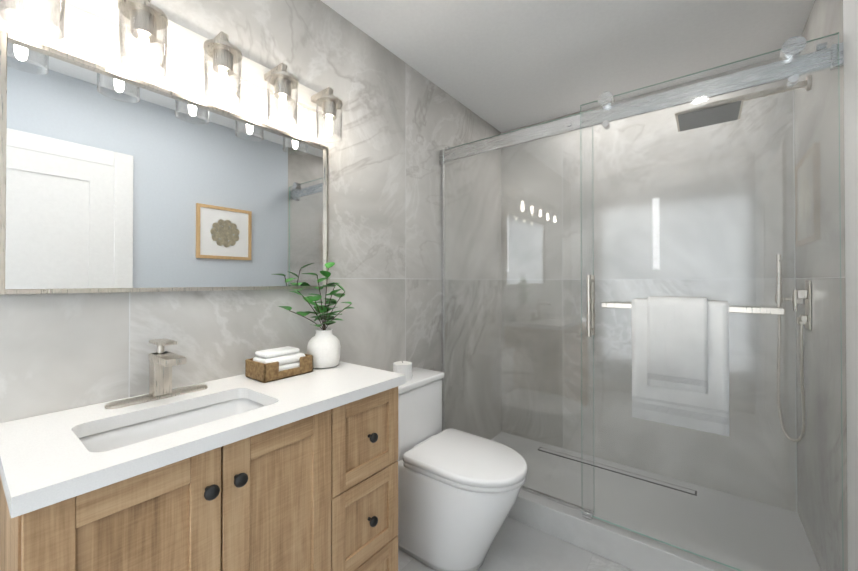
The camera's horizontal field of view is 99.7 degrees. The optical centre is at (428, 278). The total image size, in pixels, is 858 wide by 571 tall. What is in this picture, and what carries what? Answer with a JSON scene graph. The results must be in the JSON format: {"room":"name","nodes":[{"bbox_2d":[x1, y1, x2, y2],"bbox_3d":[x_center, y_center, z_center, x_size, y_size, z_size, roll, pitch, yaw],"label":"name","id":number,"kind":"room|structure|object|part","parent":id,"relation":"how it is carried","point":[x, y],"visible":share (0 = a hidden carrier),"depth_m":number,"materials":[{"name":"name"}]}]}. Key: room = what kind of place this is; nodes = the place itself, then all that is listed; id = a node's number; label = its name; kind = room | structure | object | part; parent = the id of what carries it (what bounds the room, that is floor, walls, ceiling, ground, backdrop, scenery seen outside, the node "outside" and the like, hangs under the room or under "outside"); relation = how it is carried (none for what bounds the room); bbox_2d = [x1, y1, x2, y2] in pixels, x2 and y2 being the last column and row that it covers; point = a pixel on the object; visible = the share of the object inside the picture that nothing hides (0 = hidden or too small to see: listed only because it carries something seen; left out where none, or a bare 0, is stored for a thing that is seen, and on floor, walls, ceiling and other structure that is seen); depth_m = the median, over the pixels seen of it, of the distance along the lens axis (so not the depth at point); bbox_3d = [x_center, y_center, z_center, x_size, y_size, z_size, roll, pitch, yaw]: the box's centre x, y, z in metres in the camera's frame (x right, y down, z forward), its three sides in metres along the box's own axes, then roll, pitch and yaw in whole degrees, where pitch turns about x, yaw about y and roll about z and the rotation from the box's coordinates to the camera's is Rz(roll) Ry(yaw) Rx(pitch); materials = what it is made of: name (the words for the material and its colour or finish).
{"room":"bathroom","nodes":[
{"label":"bathroom","id":0,"kind":"room"},
{"bbox_2d":[0,0,501,439],"bbox_3d":[-0.519,0.027,1.445,0.100,2.320,3.617,0,-1,37],"label":"wall","id":1,"kind":"structure","parent":0,"point":[403,123],"depth_m":1.52,"materials":[{"name":"tile"}]},
{"bbox_2d":[0,30,328,294],"bbox_3d":[-0.678,-0.250,1.132,0.024,0.574,0.863,0,-1,37],"label":"mirror","id":2,"kind":"object","parent":1,"relation":"attached to","point":[112,180],"visible":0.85,"depth_m":0.99,"materials":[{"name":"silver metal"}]},
{"bbox_3d":[-0.936,-0.253,0.793,0.024,0.574,0.011,0,-1,37],"label":"frame","id":3,"kind":"part","parent":2,"relation":"part of","materials":[{"name":"silver metal"}]},
{"bbox_3d":[-0.678,0.031,1.130,0.024,0.011,0.841,0,-1,37],"label":"frame","id":4,"kind":"part","parent":2,"relation":"part of","materials":[{"name":"silver metal"}]},
{"bbox_3d":[-0.678,-0.532,1.134,0.024,0.011,0.841,0,-1,37],"label":"frame","id":5,"kind":"part","parent":2,"relation":"part of","materials":[{"name":"silver metal"}]},
{"bbox_3d":[-0.420,-0.248,1.471,0.024,0.574,0.011,0,-1,37],"label":"frame","id":6,"kind":"part","parent":2,"relation":"part of","materials":[{"name":"silver metal"}]},
{"bbox_2d":[0,0,342,142],"bbox_3d":[-0.629,-0.634,1.077,0.172,0.213,0.930,0,-1,37],"label":"sconce","id":7,"kind":"object","parent":1,"relation":"attached to","point":[145,22],"visible":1,"depth_m":1.03,"materials":[{"name":"glass"}]},
{"bbox_3d":[-0.827,-0.594,0.756,0.094,0.128,0.094,0,-1,37],"label":"lamp shade","id":8,"kind":"part","parent":7,"relation":"part of","materials":[{"name":"clear glass"}]},
{"bbox_3d":[-0.827,-0.573,0.756,0.023,0.070,0.023,0,-1,37],"label":"bulb","id":9,"kind":"part","parent":7,"relation":"part of","materials":[{"name":"white glass"}]},
{"bbox_3d":[-0.713,-0.593,0.905,0.094,0.128,0.094,0,-1,37],"label":"lamp shade","id":10,"kind":"part","parent":7,"relation":"part of","materials":[{"name":"clear glass"}]},
{"bbox_2d":[130,8,156,42],"bbox_3d":[-0.713,-0.632,0.906,0.052,0.050,0.052,0,-1,37],"label":"socket","id":11,"kind":"object","parent":7,"relation":"attached to","point":[135,21],"depth_m":0.89,"materials":[{"name":"silver metal"}]},
{"bbox_3d":[-0.713,-0.572,0.905,0.023,0.070,0.023,0,-1,37],"label":"bulb","id":12,"kind":"part","parent":7,"relation":"part of","materials":[{"name":"white glass"}]},
{"bbox_3d":[-0.635,-0.702,1.083,0.112,0.022,0.022,0,-1,37],"label":"arm","id":13,"kind":"part","parent":7,"relation":"part of"},
{"bbox_3d":[-0.600,-0.592,1.054,0.094,0.128,0.094,0,-1,37],"label":"lamp shade","id":14,"kind":"part","parent":7,"relation":"part of","materials":[{"name":"clear glass"}]},
{"bbox_2d":[213,48,232,75],"bbox_3d":[-0.600,-0.631,1.055,0.052,0.050,0.052,0,-1,37],"label":"socket","id":15,"kind":"object","parent":7,"relation":"attached to","point":[218,57],"depth_m":1.04,"materials":[{"name":"silver metal"}]},
{"bbox_3d":[-0.600,-0.571,1.054,0.023,0.070,0.023,0,-1,37],"label":"bulb","id":16,"kind":"part","parent":7,"relation":"part of","materials":[{"name":"white glass"}]},
{"bbox_3d":[-0.522,-0.701,1.232,0.112,0.022,0.022,0,-1,37],"label":"arm","id":17,"kind":"part","parent":7,"relation":"part of"},
{"bbox_2d":[274,78,290,100],"bbox_3d":[-0.486,-0.630,1.204,0.052,0.050,0.052,0,-1,37],"label":"socket","id":18,"kind":"object","parent":7,"relation":"attached to","point":[280,84],"depth_m":1.18,"materials":[{"name":"silver metal"}]},
{"bbox_3d":[-0.486,-0.591,1.204,0.094,0.128,0.094,0,-1,37],"label":"lamp shade","id":19,"kind":"part","parent":7,"relation":"part of","materials":[{"name":"clear glass"}]},
{"bbox_3d":[-0.486,-0.570,1.204,0.023,0.070,0.023,0,-1,37],"label":"bulb","id":20,"kind":"part","parent":7,"relation":"part of","materials":[{"name":"white glass"}]},
{"bbox_3d":[-0.408,-0.700,1.381,0.112,0.022,0.022,0,-1,37],"label":"arm","id":21,"kind":"part","parent":7,"relation":"part of"},
{"bbox_2d":[322,101,335,119],"bbox_3d":[-0.373,-0.629,1.353,0.052,0.050,0.052,0,-1,37],"label":"socket","id":22,"kind":"object","parent":7,"relation":"attached to","point":[328,109],"depth_m":1.33,"materials":[{"name":"silver metal"}]},
{"bbox_3d":[-0.373,-0.590,1.353,0.094,0.128,0.094,0,-1,37],"label":"lamp shade","id":23,"kind":"part","parent":7,"relation":"part of","materials":[{"name":"clear glass"}]},
{"bbox_3d":[-0.373,-0.569,1.353,0.023,0.070,0.023,0,-1,37],"label":"bulb","id":24,"kind":"part","parent":7,"relation":"part of","materials":[{"name":"white glass"}]},
{"bbox_2d":[321,0,814,132],"bbox_3d":[0.158,-1.187,0.940,1.800,0.100,3.617,0,-1,37],"label":"ceiling","id":25,"kind":"structure","parent":0,"point":[501,66],"depth_m":1.73,"materials":[{"name":"paint"}]},
{"bbox_2d":[398,432,820,570],"bbox_3d":[0.158,1.218,0.921,1.800,0.130,3.617,0,-1,37],"label":"floor","id":26,"kind":"structure","parent":0,"point":[555,466],"depth_m":1.73,"materials":[{"name":"tile"}]},
{"bbox_2d":[0,338,405,570],"bbox_3d":[-0.510,0.675,0.994,0.450,1.016,0.867,0,-1,37],"label":"bathroom vanity","id":27,"kind":"object","parent":26,"relation":"on","point":[242,472],"visible":1,"depth_m":0.83,"materials":[{"name":"brown wood"}]},
{"bbox_3d":[-0.537,0.719,0.663,0.011,0.623,0.170,0,-1,37],"label":"door panel","id":28,"kind":"part","parent":27,"relation":"part of","materials":[{"name":"brown wood"}]},
{"bbox_3d":[-0.534,0.380,0.663,0.019,0.058,0.166,0,-1,37],"label":"door rail","id":29,"kind":"part","parent":27,"relation":"part of","materials":[{"name":"brown wood"}]},
{"bbox_2d":[0,361,405,517],"bbox_3d":[-0.515,0.335,1.000,0.438,0.030,0.867,0,-1,37],"label":"countertop","id":30,"kind":"structure","parent":27,"relation":"on","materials":[{"name":"white stone"}]},
{"bbox_2d":[104,338,207,408],"bbox_3d":[-0.694,0.243,0.957,0.143,0.153,0.230,0,-1,37],"label":"faucet","id":31,"kind":"object","parent":30,"relation":"on","point":[161,395],"depth_m":0.96,"materials":[{"name":"silver metal"}]},
{"bbox_2d":[245,346,312,382],"bbox_3d":[-0.499,0.279,1.213,0.120,0.084,0.175,0,-1,37],"label":"basket","id":32,"kind":"object","parent":30,"relation":"on","point":[268,365],"visible":1,"depth_m":1.17,"materials":[{"name":"brown wicker"}]},
{"bbox_2d":[255,346,299,357],"bbox_3d":[-0.507,0.245,1.213,0.072,0.018,0.125,0,-1,37],"label":"towel","id":33,"kind":"object","parent":32,"relation":"on","point":[282,352],"depth_m":1.19,"materials":[{"name":"white fabric"}]},
{"bbox_2d":[253,353,304,364],"bbox_3d":[-0.500,0.267,1.213,0.092,0.026,0.145,0,-1,37],"label":"towel","id":34,"kind":"object","parent":32,"relation":"on","point":[272,358],"depth_m":1.17,"materials":[{"name":"white fabric"}]},
{"bbox_2d":[279,361,299,370],"bbox_3d":[-0.499,0.296,1.213,0.096,0.031,0.151,0,-1,37],"label":"towel","id":35,"kind":"object","parent":32,"relation":"on","point":[283,365],"depth_m":1.19,"materials":[{"name":"white fabric"}]},
{"bbox_2d":[278,262,352,367],"bbox_3d":[-0.397,0.128,1.313,0.136,0.388,0.318,0,-1,37],"label":"vase","id":36,"kind":"object","parent":30,"relation":"on","point":[323,347],"visible":1,"depth_m":1.31,"materials":[{"name":"ceramic"}]},
{"bbox_3d":[-0.425,0.124,1.303,0.023,0.171,0.102,0,-1,37],"label":"stem","id":37,"kind":"part","parent":36,"relation":"part of","materials":[{"name":"green plant"}]},
{"bbox_3d":[-0.397,0.099,1.325,0.003,0.220,0.033,0,-1,37],"label":"stem","id":38,"kind":"part","parent":36,"relation":"part of","materials":[{"name":"green plant"}]},
{"bbox_3d":[-0.384,0.085,1.353,0.018,0.250,0.033,0,-1,37],"label":"stem","id":39,"kind":"part","parent":36,"relation":"part of","materials":[{"name":"green plant"}]},
{"bbox_3d":[-0.364,0.720,0.891,0.011,0.623,0.170,0,-1,37],"label":"door panel","id":40,"kind":"part","parent":27,"relation":"part of","materials":[{"name":"brown wood"}]},
{"bbox_3d":[-0.361,0.382,0.891,0.019,0.058,0.166,0,-1,37],"label":"door rail","id":41,"kind":"part","parent":27,"relation":"part of","materials":[{"name":"brown wood"}]},
{"bbox_3d":[-0.195,0.733,1.113,0.011,0.156,0.182,0,-1,37],"label":"drawer panel","id":42,"kind":"part","parent":27,"relation":"part of","materials":[{"name":"brown wood"}]},
{"bbox_3d":[-0.192,0.633,1.112,0.019,0.046,0.178,0,-1,37],"label":"drawer rail","id":43,"kind":"part","parent":27,"relation":"part of","materials":[{"name":"brown wood"}]},
{"bbox_3d":[-0.195,0.480,1.115,0.011,0.164,0.182,0,-1,37],"label":"drawer panel","id":44,"kind":"part","parent":27,"relation":"part of","materials":[{"name":"brown wood"}]},
{"bbox_3d":[-0.192,0.832,1.110,0.019,0.046,0.178,0,-1,37],"label":"drawer rail","id":45,"kind":"part","parent":27,"relation":"part of","materials":[{"name":"brown wood"}]},
{"bbox_3d":[-0.192,0.378,1.114,0.019,0.046,0.178,0,-1,37],"label":"drawer rail","id":46,"kind":"part","parent":27,"relation":"part of","materials":[{"name":"brown wood"}]},
{"bbox_3d":[-0.192,0.584,1.112,0.019,0.046,0.178,0,-1,37],"label":"drawer rail","id":47,"kind":"part","parent":27,"relation":"part of","materials":[{"name":"brown wood"}]},
{"bbox_3d":[-0.192,0.881,1.110,0.019,0.046,0.178,0,-1,37],"label":"drawer rail","id":48,"kind":"part","parent":27,"relation":"part of","materials":[{"name":"brown wood"}]},
{"bbox_3d":[-0.195,0.974,1.112,0.011,0.143,0.182,0,-1,37],"label":"drawer panel","id":49,"kind":"part","parent":27,"relation":"part of","materials":[{"name":"brown wood"}]},
{"bbox_2d":[397,367,527,570],"bbox_3d":[0.094,0.826,1.591,0.685,0.724,0.366,0,-1,37],"label":"toilet","id":50,"kind":"object","parent":26,"relation":"on","point":[458,491],"visible":0.79,"depth_m":1.46,"materials":[{"name":"white ceramic"}]},
{"bbox_2d":[393,361,411,380],"bbox_3d":[-0.124,0.428,1.697,0.090,0.081,0.090,0,-1,37],"label":"candle","id":51,"kind":"object","parent":50,"relation":"on","point":[403,367],"visible":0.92,"depth_m":1.66,"materials":[{"name":"wax"}]},
{"bbox_3d":[-0.105,0.644,1.743,0.187,0.294,0.330,0,-1,37],"label":"tank","id":52,"kind":"part","parent":50,"relation":"part of","materials":[{"name":"white ceramic"}]},
{"bbox_3d":[0.086,0.988,1.596,0.665,0.400,0.356,0,-1,37],"label":"bowl","id":53,"kind":"part","parent":50,"relation":"part of","materials":[{"name":"white ceramic"}]},
{"bbox_3d":[0.176,0.777,1.528,0.469,0.020,0.362,0,-1,37],"label":"seat","id":54,"kind":"part","parent":50,"relation":"part of","materials":[{"name":"white plastic"}]},
{"bbox_3d":[0.177,0.753,1.528,0.475,0.026,0.366,0,-1,37],"label":"lid","id":55,"kind":"part","parent":50,"relation":"part of","materials":[{"name":"white ceramic"}]},
{"bbox_2d":[538,447,696,495],"bbox_3d":[1.100,1.161,2.218,0.870,0.003,0.050,0,-1,37],"label":"floor drain","id":56,"kind":"object","parent":26,"relation":"on","point":[695,494],"depth_m":2.15,"materials":[{"name":"grey metal"}]},
{"bbox_2d":[539,448,694,493],"bbox_3d":[1.100,1.160,2.218,0.854,0.004,0.034,0,-1,37],"label":"insert","id":57,"kind":"object","parent":56,"relation":"in","point":[627,473],"depth_m":2.17,"materials":[{"name":"metal"}]},
{"bbox_2d":[507,483,771,570],"bbox_3d":[0.710,1.126,1.647,1.600,0.125,0.130,0,-1,37],"label":"shower curb","id":58,"kind":"structure","parent":26,"relation":"on","point":[634,551],"depth_m":1.53,"materials":[{"name":"stone"}]},
{"bbox_2d":[439,32,843,570],"bbox_3d":[0.680,0.127,1.616,1.597,1.873,0.136,0,-1,37],"label":"shower door","id":59,"kind":"structure","parent":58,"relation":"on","point":[680,362],"depth_m":1.38,"materials":[{"name":"clear glass"}]},
{"bbox_3d":[0.742,0.118,1.639,0.017,0.270,0.017,0,-1,37],"label":"handle","id":60,"kind":"part","parent":59,"relation":"part of","materials":[{"name":"silver metal"}]},
{"bbox_2d":[647,297,707,393],"bbox_3d":[0.943,0.241,1.379,0.185,0.342,0.078,0,-1,37],"label":"towel","id":61,"kind":"object","parent":59,"relation":"hanging from","point":[677,327],"depth_m":1.35,"materials":[{"name":"white fabric"}]},
{"bbox_2d":[631,299,728,436],"bbox_3d":[0.945,0.317,1.377,0.300,0.470,0.055,0,-1,37],"label":"towel","id":62,"kind":"object","parent":59,"relation":"hanging from","point":[680,347],"depth_m":1.34,"materials":[{"name":"white fabric"}]},
{"bbox_3d":[1.003,0.131,1.397,0.790,1.838,0.010,0,-1,37],"label":"door","id":63,"kind":"part","parent":59,"relation":"part of","materials":[{"name":"clear glass"}]},
{"bbox_2d":[501,57,796,511],"bbox_3d":[1.222,0.034,2.330,1.600,2.320,0.100,0,-1,37],"label":"wall","id":64,"kind":"structure","parent":0,"point":[645,258],"depth_m":2.18,"materials":[{"name":"tile"}]},
{"bbox_2d":[794,0,847,570],"bbox_3d":[1.648,0.027,1.485,0.100,2.320,0.930,0,-1,37],"label":"wall tiles","id":65,"kind":"structure","parent":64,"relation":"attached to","point":[825,17],"depth_m":1.39,"materials":[{"name":"grey tile"}]},
{"bbox_2d":[675,75,811,131],"bbox_3d":[1.431,-0.819,1.678,0.469,0.084,0.250,0,-1,37],"label":"shower head","id":66,"kind":"object","parent":65,"relation":"attached to","point":[682,121],"depth_m":1.68},
{"bbox_3d":[1.472,-0.832,1.648,0.350,0.022,0.022,0,-1,37],"label":"arm","id":67,"kind":"part","parent":66,"relation":"part of"},
{"bbox_2d":[775,254,805,441],"bbox_3d":[1.667,0.317,1.669,0.093,0.866,0.113,0,-1,37],"label":"shower","id":68,"kind":"object","parent":65,"relation":"attached to","point":[780,299],"depth_m":1.71,"materials":[{"name":"silver metal"}]},
{"bbox_2d":[793,281,810,329],"bbox_3d":[1.629,0.113,1.584,0.049,0.210,0.080,0,-1,37],"label":"shower valve","id":69,"kind":"object","parent":65,"relation":"attached to","point":[805,297],"depth_m":1.57,"materials":[{"name":"silver metal"}]},
{"bbox_3d":[1.613,0.096,1.596,0.010,0.095,0.024,0,-1,37],"label":"lever","id":70,"kind":"part","parent":69,"relation":"part of","materials":[{"name":"silver metal"}]},
{"bbox_3d":[1.645,0.113,1.571,0.007,0.210,0.080,0,-1,37],"label":"plate","id":71,"kind":"part","parent":69,"relation":"part of","materials":[{"name":"silver metal"}]},
{"bbox_3d":[0.552,0.016,0.046,0.100,2.320,2.687,0,-1,37],"label":"wall","id":72,"kind":"structure","parent":0,"visible":0},
{"bbox_2d":[843,0,857,570],"bbox_3d":[1.228,0.024,1.020,0.006,2.320,0.316,0,-1,37],"label":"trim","id":73,"kind":"structure","parent":72,"relation":"attached to","point":[850,29],"depth_m":1.10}
]}

